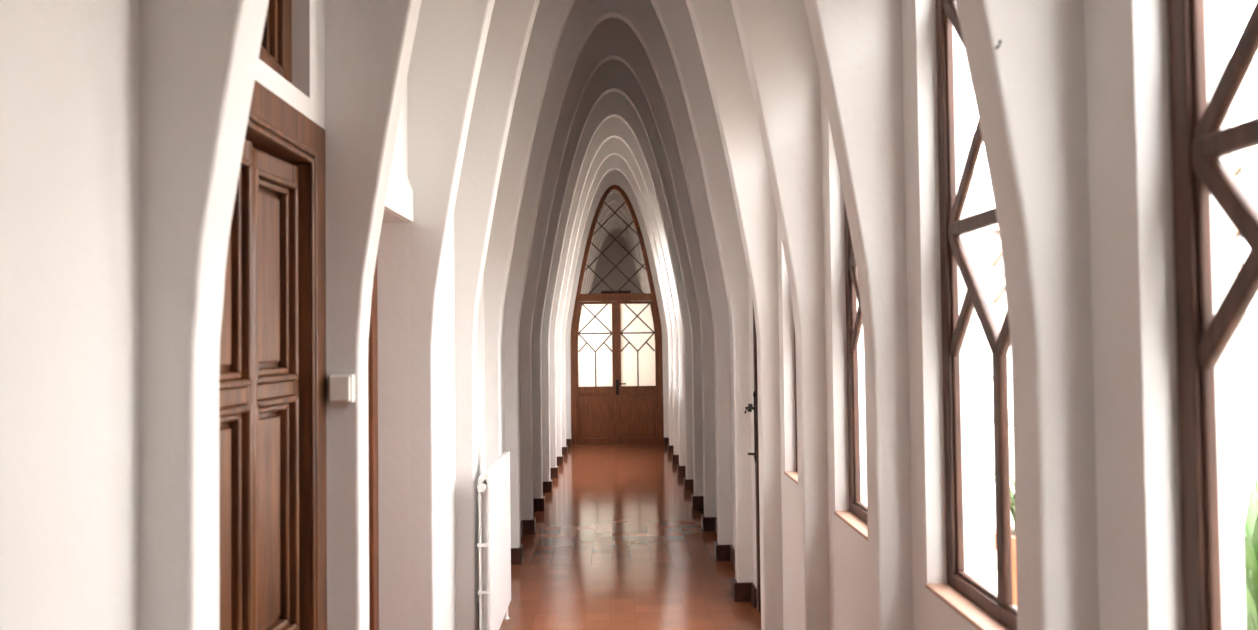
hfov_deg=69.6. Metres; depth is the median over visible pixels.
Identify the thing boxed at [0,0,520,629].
wall
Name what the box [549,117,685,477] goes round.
arch
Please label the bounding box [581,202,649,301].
arch
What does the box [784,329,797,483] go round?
window
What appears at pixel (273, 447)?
door
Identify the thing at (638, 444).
trim
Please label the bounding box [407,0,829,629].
arch
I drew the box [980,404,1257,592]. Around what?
floor
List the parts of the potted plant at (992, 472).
pot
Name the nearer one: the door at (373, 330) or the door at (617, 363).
the door at (373, 330)
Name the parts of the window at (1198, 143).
frame, casement moulding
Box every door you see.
[219,80,326,629]
[368,258,378,629]
[571,185,663,445]
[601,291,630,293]
[744,306,760,611]
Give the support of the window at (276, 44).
in the wall at (69, 69)
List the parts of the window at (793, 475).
sill, frame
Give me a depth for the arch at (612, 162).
12.13 m
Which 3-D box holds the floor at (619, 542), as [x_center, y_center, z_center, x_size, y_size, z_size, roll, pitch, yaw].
[-0.938,1.843,8.685,3.530,0.120,22.683,-1,-1,-1]
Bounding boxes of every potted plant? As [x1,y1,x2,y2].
[990,470,1016,606]
[1243,476,1257,629]
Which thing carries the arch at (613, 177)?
on the floor at (619, 542)
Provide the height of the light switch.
0.074 m
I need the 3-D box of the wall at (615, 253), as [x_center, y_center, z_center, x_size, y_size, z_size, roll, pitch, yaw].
[-1.201,-0.114,20.153,3.680,4.620,0.150,-1,-1,-1]
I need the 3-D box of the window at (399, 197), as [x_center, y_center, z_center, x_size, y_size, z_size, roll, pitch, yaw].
[-0.813,-0.444,2.965,0.021,0.169,0.863,-1,-1,-1]
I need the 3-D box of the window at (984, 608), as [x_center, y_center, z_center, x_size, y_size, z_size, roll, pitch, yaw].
[0.789,-0.333,2.019,0.085,2.051,0.636,-1,-1,-1]
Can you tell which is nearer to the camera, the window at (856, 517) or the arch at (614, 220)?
the window at (856, 517)
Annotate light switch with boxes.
[329,374,354,402]
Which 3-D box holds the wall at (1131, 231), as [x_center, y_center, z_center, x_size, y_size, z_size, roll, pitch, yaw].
[0.727,-0.411,8.766,0.145,4.350,22.683,-1,-1,-1]
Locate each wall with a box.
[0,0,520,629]
[589,229,640,301]
[714,0,1245,629]
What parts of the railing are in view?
rail, post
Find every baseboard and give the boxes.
[478,499,533,626]
[703,496,756,607]
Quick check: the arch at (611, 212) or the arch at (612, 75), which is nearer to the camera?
the arch at (612, 75)
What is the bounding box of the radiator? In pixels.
[477,451,510,629]
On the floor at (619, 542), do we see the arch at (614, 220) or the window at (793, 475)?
the arch at (614, 220)
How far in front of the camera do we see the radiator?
4.41 m
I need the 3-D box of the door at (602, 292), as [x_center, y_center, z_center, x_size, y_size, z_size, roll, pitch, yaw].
[-0.279,0.762,20.023,0.660,2.600,0.089,-1,-1,-1]
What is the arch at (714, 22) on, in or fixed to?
on the floor at (619, 542)
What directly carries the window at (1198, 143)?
in the wall at (1131, 231)
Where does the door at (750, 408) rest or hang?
in the wall at (1131, 231)
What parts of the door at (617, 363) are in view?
panel, frosted pane, transom rail, lock plate, frosted pane, panel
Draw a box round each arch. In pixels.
[138,0,1098,629]
[324,0,913,629]
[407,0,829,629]
[454,0,783,629]
[484,0,752,601]
[504,0,731,564]
[519,18,716,533]
[532,59,703,510]
[541,91,693,492]
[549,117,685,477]
[556,138,678,465]
[561,155,673,454]
[565,169,668,446]
[581,192,650,292]
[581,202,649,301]
[583,210,647,301]
[585,217,644,301]
[587,224,642,301]
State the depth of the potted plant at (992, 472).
5.02 m
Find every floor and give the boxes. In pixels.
[478,445,760,629]
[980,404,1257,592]
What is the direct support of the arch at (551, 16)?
on the floor at (619, 542)
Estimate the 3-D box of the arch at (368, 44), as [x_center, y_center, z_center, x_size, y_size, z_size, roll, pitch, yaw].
[-0.038,-0.561,2.494,1.561,4.350,0.137,-1,-1,-1]
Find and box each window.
[259,0,291,83]
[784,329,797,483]
[834,202,867,540]
[926,0,1016,629]
[1167,0,1257,629]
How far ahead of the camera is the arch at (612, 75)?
8.26 m
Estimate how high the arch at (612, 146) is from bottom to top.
4.350 m
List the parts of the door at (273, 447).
panel, panel, panel moulding, panel moulding, frame, panel, panel, frame, panel moulding, panel moulding, casing moulding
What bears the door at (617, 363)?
attached to the arch at (613, 177)
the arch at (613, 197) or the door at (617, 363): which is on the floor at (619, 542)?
the arch at (613, 197)
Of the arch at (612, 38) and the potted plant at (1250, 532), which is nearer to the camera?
the potted plant at (1250, 532)
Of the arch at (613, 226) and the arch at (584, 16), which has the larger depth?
the arch at (613, 226)
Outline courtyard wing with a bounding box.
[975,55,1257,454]
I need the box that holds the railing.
[980,374,1257,527]
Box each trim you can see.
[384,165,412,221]
[571,444,663,446]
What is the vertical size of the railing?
1.170 m
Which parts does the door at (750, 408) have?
handle, bolt rod, frame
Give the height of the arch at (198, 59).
4.350 m
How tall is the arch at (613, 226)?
4.350 m
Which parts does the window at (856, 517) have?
sill, frame, casement moulding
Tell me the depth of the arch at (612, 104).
9.22 m
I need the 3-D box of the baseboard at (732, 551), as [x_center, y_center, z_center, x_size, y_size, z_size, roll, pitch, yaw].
[0.671,1.710,8.741,0.016,0.110,20.189,-1,-1,-1]
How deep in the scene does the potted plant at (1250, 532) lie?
3.21 m
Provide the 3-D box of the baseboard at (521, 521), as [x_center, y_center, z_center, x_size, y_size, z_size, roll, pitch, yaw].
[-0.873,1.728,8.719,0.016,0.110,20.189,-1,-1,-1]

